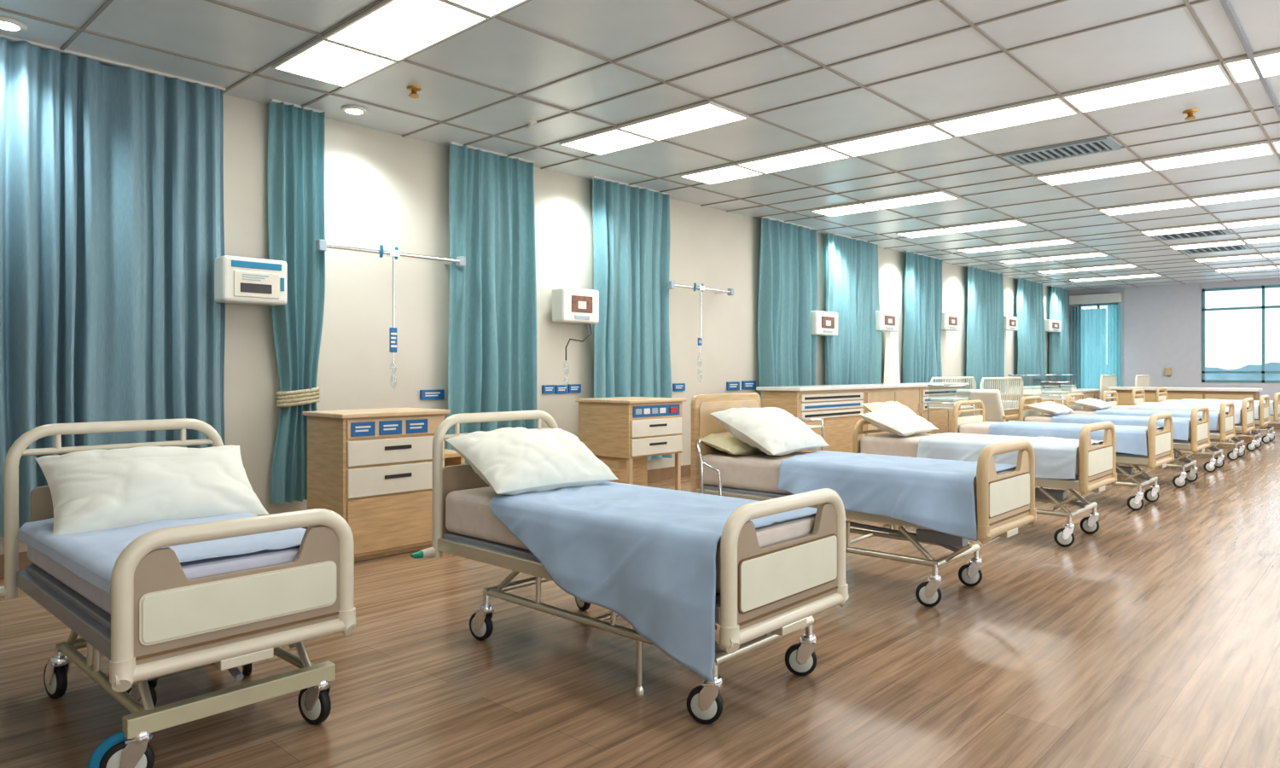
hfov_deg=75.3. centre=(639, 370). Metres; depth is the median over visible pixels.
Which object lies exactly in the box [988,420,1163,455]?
blanket
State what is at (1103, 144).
ceiling vent
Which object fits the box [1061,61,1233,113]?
recessed light
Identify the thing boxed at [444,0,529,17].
recessed light
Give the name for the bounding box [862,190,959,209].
recessed light
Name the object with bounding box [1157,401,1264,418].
blanket
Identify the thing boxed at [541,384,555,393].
wall label
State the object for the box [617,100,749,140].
recessed light
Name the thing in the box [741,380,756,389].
wall label
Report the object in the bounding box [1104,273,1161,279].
recessed light
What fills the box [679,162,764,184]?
recessed light
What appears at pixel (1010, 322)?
wall monitor
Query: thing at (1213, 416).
blanket
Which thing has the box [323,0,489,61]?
recessed light
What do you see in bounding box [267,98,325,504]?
curtain
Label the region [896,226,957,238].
recessed light
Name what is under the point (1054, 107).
recessed light
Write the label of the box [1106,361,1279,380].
tree line
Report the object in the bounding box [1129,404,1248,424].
blanket
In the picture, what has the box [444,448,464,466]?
shelf
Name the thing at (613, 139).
recessed light
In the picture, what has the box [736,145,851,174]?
recessed light
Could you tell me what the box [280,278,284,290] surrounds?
switch
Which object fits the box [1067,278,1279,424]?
wall
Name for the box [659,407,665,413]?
socket
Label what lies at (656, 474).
baseboard
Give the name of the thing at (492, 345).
curtain
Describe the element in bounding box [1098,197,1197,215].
recessed light
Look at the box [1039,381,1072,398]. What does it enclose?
cot
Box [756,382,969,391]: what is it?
countertop
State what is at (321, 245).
wall rail
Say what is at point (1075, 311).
window curtain
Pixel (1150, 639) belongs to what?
floor
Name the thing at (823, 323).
wall monitor
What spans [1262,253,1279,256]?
diffuser
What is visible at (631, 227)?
curtain
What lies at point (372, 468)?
bedside cabinet
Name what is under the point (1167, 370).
soap dispenser
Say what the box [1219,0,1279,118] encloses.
track
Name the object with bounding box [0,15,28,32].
recessed light
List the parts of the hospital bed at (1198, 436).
headboard, head panel, mattress, rail, lift arm, footboard, panel, inset panel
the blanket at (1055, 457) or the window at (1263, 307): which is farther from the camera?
the window at (1263, 307)
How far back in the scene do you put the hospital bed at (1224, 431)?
12.42 m
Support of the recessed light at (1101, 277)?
in the ceiling
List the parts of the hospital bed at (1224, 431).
headboard, head panel, mattress, rail, footboard, panel, inset panel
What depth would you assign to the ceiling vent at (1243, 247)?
16.21 m
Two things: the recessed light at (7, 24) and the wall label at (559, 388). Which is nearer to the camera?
the recessed light at (7, 24)
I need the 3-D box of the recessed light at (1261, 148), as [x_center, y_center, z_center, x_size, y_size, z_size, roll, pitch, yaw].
[6.288,-2.368,9.182,1.134,0.034,0.600,0,0,43]
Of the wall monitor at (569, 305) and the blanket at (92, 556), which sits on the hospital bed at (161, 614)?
the blanket at (92, 556)
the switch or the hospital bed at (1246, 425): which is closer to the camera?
the switch
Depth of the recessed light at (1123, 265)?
19.00 m
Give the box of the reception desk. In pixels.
[1108,386,1262,436]
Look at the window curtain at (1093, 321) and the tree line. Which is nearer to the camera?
the window curtain at (1093, 321)
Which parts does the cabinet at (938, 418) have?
drawer, drawer, handle, door, drawer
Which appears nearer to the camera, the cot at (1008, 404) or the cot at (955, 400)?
the cot at (955, 400)
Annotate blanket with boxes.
[17,512,306,593]
[489,481,817,682]
[777,449,1016,541]
[916,432,1103,479]
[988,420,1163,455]
[1051,413,1202,441]
[1095,407,1227,430]
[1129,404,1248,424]
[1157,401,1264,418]
[1179,398,1278,414]
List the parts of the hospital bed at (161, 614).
head panel, rail, lift arm, headboard, rail, lift arm, mattress, footboard, panel, inset panel, lift arm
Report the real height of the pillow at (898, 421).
0.268 m
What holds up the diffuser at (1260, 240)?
attached to the recessed light at (1270, 239)
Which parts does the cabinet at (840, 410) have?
drawer, drawer, drawer, handle, handle, handle, door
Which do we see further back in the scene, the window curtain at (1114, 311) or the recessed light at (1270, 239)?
the window curtain at (1114, 311)
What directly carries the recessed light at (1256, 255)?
in the ceiling
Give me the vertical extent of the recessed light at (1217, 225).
0.034 m
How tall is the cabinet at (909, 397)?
1.220 m
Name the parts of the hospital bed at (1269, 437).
headboard, head panel, mattress, footboard, inset panel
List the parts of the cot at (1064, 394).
mattress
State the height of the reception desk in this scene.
1.090 m
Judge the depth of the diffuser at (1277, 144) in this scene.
8.72 m
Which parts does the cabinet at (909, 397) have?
door, door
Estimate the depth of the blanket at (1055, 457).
7.47 m
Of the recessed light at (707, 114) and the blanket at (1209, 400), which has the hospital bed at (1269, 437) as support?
the blanket at (1209, 400)
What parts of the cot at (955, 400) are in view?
mattress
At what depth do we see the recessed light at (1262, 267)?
19.21 m
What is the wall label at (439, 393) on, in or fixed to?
attached to the wall at (387, 189)
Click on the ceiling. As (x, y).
(497, 53)
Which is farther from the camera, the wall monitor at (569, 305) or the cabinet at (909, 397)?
the cabinet at (909, 397)
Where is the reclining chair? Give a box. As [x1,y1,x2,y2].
[956,389,1018,422]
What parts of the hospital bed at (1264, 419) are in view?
headboard, head panel, mattress, footboard, panel, inset panel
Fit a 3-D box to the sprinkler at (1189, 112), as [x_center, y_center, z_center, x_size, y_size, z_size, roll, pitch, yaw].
[5.060,-2.348,7.626,0.118,0.075,0.120,0,0,43]
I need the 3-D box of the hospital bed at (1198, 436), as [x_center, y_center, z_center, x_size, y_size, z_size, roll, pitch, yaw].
[6.523,0.938,11.496,2.174,1.124,1.085,0,0,43]
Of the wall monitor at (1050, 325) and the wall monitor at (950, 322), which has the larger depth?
the wall monitor at (1050, 325)
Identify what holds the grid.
attached to the ceiling
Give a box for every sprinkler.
[406,85,421,98]
[524,119,536,130]
[1182,109,1198,120]
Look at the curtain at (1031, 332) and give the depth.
21.97 m
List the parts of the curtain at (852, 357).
rail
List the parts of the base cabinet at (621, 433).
leg, drawer, drawer, handle, handle, leg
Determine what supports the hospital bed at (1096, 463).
on the floor
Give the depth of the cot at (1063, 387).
20.43 m
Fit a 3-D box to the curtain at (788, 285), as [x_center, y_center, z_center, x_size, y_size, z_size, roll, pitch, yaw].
[2.434,-0.603,13.403,0.252,3.565,1.621,0,0,43]
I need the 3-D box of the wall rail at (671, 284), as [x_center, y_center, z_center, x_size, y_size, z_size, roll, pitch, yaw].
[0.789,-0.821,11.651,0.326,0.765,1.403,0,0,43]
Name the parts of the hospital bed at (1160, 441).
headboard, rail, head panel, mattress, lift arm, rail, lift arm, footboard, panel, inset panel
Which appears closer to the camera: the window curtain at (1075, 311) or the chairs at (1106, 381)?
the chairs at (1106, 381)
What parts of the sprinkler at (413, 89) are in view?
plate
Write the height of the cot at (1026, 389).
0.402 m
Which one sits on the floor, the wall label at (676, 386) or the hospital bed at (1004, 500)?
the hospital bed at (1004, 500)
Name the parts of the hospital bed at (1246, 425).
headboard, head panel, mattress, rail, footboard, inset panel, panel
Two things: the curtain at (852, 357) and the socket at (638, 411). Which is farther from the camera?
the curtain at (852, 357)
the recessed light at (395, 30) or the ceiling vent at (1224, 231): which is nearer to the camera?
the recessed light at (395, 30)
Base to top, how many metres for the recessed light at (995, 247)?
0.034 m
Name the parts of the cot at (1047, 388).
mattress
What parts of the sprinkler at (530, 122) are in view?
plate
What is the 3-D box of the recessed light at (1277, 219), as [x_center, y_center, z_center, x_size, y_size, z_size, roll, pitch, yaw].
[9.957,-2.368,13.145,1.134,0.034,0.600,0,0,43]
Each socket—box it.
[635,408,641,414]
[643,408,650,413]
[651,407,657,413]
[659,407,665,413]
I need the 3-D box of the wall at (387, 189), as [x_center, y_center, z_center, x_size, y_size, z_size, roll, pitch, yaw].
[2.645,-0.443,14.042,0.200,3.885,30.200,0,0,43]
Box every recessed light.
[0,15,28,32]
[271,36,397,87]
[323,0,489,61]
[340,104,367,115]
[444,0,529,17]
[558,127,657,155]
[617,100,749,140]
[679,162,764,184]
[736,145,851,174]
[809,202,881,216]
[825,122,954,157]
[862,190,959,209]
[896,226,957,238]
[931,95,1079,137]
[943,218,1028,232]
[955,244,1010,253]
[998,256,1048,263]
[1000,238,1075,249]
[1035,160,1153,186]
[1036,267,1082,273]
[1040,251,1108,260]
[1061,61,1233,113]
[1068,276,1110,281]
[1075,263,1137,270]
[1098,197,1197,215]
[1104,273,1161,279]
[1140,222,1227,236]
[1142,140,1275,171]
[1169,238,1246,250]
[1190,186,1279,205]
[1193,253,1263,261]
[1213,265,1277,272]
[1221,216,1279,228]
[1222,49,1279,83]
[1243,235,1279,244]
[1261,251,1279,257]
[1270,139,1279,153]
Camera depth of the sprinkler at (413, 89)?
6.98 m
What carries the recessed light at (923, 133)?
in the ceiling
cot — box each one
[927,384,971,407]
[930,376,1023,413]
[1007,374,1045,392]
[1028,374,1061,391]
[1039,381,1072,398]
[1046,373,1076,390]
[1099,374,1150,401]
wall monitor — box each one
[552,286,599,360]
[810,310,837,336]
[875,310,897,331]
[941,312,960,331]
[1004,315,1018,331]
[1044,319,1061,332]
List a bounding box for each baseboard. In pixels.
[0,464,690,577]
[1268,423,1279,428]
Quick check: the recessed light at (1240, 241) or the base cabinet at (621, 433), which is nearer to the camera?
the base cabinet at (621, 433)
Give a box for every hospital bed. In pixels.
[0,418,356,767]
[410,410,849,723]
[690,392,1036,606]
[852,418,1117,546]
[952,399,1174,510]
[1018,395,1210,488]
[1064,392,1235,471]
[1101,389,1255,459]
[1131,388,1270,450]
[1155,386,1279,442]
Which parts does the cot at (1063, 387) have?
mattress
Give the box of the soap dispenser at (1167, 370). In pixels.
[1164,367,1171,375]
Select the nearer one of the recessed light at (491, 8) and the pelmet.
the recessed light at (491, 8)
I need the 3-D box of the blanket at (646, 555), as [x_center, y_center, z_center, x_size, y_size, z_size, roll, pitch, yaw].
[-0.052,0.965,4.332,1.838,0.597,1.053,0,0,43]
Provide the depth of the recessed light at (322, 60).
6.35 m
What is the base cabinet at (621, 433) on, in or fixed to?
on the floor
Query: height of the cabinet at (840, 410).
1.220 m
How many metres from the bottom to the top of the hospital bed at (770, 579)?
1.244 m
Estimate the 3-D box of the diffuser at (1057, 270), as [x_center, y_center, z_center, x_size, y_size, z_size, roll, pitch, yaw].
[9.954,-2.370,19.690,0.794,0.030,0.560,0,0,43]
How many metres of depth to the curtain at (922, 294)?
17.00 m
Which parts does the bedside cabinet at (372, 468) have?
label plate, door, label plate, drawer, drawer, handle, handle, label plate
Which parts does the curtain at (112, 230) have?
rail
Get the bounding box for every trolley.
[798,418,823,450]
[926,402,974,433]
[1039,395,1074,414]
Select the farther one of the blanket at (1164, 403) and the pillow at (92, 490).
the blanket at (1164, 403)
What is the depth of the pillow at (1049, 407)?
11.84 m
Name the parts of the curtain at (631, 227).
rail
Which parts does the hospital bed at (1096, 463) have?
head panel, headboard, rail, mattress, lift arm, rail, lift arm, footboard, panel, inset panel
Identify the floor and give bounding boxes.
[0,428,1279,767]
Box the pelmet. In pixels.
[1069,292,1122,304]
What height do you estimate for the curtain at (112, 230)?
3.565 m
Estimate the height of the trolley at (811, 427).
0.964 m
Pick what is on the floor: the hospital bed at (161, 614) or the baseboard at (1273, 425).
the hospital bed at (161, 614)
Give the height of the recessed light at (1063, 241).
0.034 m
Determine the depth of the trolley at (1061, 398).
16.14 m
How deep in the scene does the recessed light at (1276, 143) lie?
8.65 m
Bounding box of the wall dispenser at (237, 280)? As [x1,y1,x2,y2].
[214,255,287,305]
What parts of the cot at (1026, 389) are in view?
mattress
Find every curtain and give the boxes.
[0,34,225,536]
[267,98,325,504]
[448,141,537,464]
[592,175,672,460]
[757,216,818,400]
[825,232,881,384]
[902,250,942,383]
[965,265,1004,398]
[1016,277,1046,386]
[1048,285,1070,384]
[1070,306,1080,388]
[1081,308,1106,389]
[1107,304,1120,401]
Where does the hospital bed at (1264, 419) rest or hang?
on the floor
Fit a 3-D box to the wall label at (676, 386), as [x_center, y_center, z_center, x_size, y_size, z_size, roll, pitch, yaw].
[0.545,0.234,11.604,0.032,0.104,0.241,0,0,43]
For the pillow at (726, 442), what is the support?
on the hospital bed at (1004, 500)
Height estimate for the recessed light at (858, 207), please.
0.034 m
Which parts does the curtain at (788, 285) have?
rail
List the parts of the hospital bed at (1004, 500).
headboard, head panel, rail, mattress, lift arm, footboard, inset panel, panel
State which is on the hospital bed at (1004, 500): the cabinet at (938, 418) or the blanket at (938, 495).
the blanket at (938, 495)
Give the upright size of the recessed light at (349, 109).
0.030 m
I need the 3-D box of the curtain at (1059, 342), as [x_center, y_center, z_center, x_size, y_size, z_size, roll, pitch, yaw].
[12.042,-0.603,23.817,0.253,3.565,1.397,0,0,43]
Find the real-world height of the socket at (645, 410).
0.060 m
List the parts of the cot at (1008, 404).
rail, rail, mattress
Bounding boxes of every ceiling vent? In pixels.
[1000,136,1120,166]
[1151,228,1231,240]
[1179,244,1250,254]
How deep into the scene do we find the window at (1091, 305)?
24.65 m
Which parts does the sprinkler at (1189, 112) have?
plate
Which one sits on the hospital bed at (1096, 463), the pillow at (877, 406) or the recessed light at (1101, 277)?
the pillow at (877, 406)
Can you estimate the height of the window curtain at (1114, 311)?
3.100 m
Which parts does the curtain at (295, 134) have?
rail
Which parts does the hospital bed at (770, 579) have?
release handle, head panel, headboard, rail, lift arm, rail, mattress, lift arm, footboard, panel, inset panel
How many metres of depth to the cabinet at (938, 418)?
14.41 m
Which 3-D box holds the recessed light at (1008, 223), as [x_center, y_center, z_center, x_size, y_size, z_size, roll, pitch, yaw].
[5.659,-2.368,13.581,1.134,0.034,0.600,0,0,43]
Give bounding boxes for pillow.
[34,445,269,535]
[445,427,618,495]
[698,431,762,455]
[710,407,828,455]
[858,407,938,436]
[861,401,916,414]
[1027,401,1073,414]
[1072,397,1112,409]
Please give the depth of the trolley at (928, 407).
12.47 m
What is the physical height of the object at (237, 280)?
0.380 m
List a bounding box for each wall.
[0,93,1051,554]
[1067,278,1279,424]
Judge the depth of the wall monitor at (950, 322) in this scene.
17.83 m
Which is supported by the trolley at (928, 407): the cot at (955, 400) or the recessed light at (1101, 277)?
the cot at (955, 400)
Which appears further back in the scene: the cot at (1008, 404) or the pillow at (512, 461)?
the cot at (1008, 404)
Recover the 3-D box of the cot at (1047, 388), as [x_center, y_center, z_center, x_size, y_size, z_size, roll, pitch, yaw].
[9.604,0.299,19.732,0.540,0.402,0.819,0,0,43]
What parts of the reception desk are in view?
panel, panel, panel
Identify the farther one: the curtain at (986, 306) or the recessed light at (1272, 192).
the curtain at (986, 306)
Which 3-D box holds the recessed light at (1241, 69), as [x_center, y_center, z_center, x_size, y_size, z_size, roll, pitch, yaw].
[5.094,-2.368,6.200,1.134,0.034,0.600,0,0,43]
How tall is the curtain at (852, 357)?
3.565 m
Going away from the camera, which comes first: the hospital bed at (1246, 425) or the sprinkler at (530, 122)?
the sprinkler at (530, 122)
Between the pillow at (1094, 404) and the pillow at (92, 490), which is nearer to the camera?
the pillow at (92, 490)
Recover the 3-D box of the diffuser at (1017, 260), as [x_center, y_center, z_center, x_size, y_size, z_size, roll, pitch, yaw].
[8.255,-2.370,17.856,0.794,0.030,0.560,0,0,43]
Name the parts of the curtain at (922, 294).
rail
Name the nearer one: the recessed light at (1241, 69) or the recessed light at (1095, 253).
the recessed light at (1241, 69)
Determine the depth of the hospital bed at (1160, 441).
9.19 m
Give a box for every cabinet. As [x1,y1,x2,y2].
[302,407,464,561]
[575,396,686,490]
[761,389,865,453]
[865,387,919,436]
[919,386,964,433]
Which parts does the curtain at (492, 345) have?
rail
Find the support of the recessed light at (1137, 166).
in the ceiling
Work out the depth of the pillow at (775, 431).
6.29 m
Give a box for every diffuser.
[1000,258,1045,263]
[1039,268,1079,273]
[1245,237,1279,243]
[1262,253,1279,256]
[1274,141,1279,152]
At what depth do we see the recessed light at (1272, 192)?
11.25 m
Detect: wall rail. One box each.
[315,238,465,327]
[665,280,733,337]
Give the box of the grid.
[0,0,1279,290]
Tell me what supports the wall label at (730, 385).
attached to the wall at (387, 189)
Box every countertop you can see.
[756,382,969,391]
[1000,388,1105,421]
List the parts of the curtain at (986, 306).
rail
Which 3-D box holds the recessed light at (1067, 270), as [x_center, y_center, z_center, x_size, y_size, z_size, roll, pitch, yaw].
[9.954,-2.368,19.690,0.834,0.034,0.600,0,0,43]
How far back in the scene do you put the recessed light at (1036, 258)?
17.82 m
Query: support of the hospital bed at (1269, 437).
on the floor
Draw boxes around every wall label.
[419,389,444,399]
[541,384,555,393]
[555,384,568,393]
[567,384,581,392]
[672,383,685,390]
[726,381,739,389]
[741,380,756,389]
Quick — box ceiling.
[0,0,1279,290]
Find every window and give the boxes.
[1078,302,1118,401]
[1202,285,1279,382]
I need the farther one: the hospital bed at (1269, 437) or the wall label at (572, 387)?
the hospital bed at (1269, 437)
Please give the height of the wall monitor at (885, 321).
0.372 m
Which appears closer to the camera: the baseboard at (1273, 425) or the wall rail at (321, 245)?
the wall rail at (321, 245)

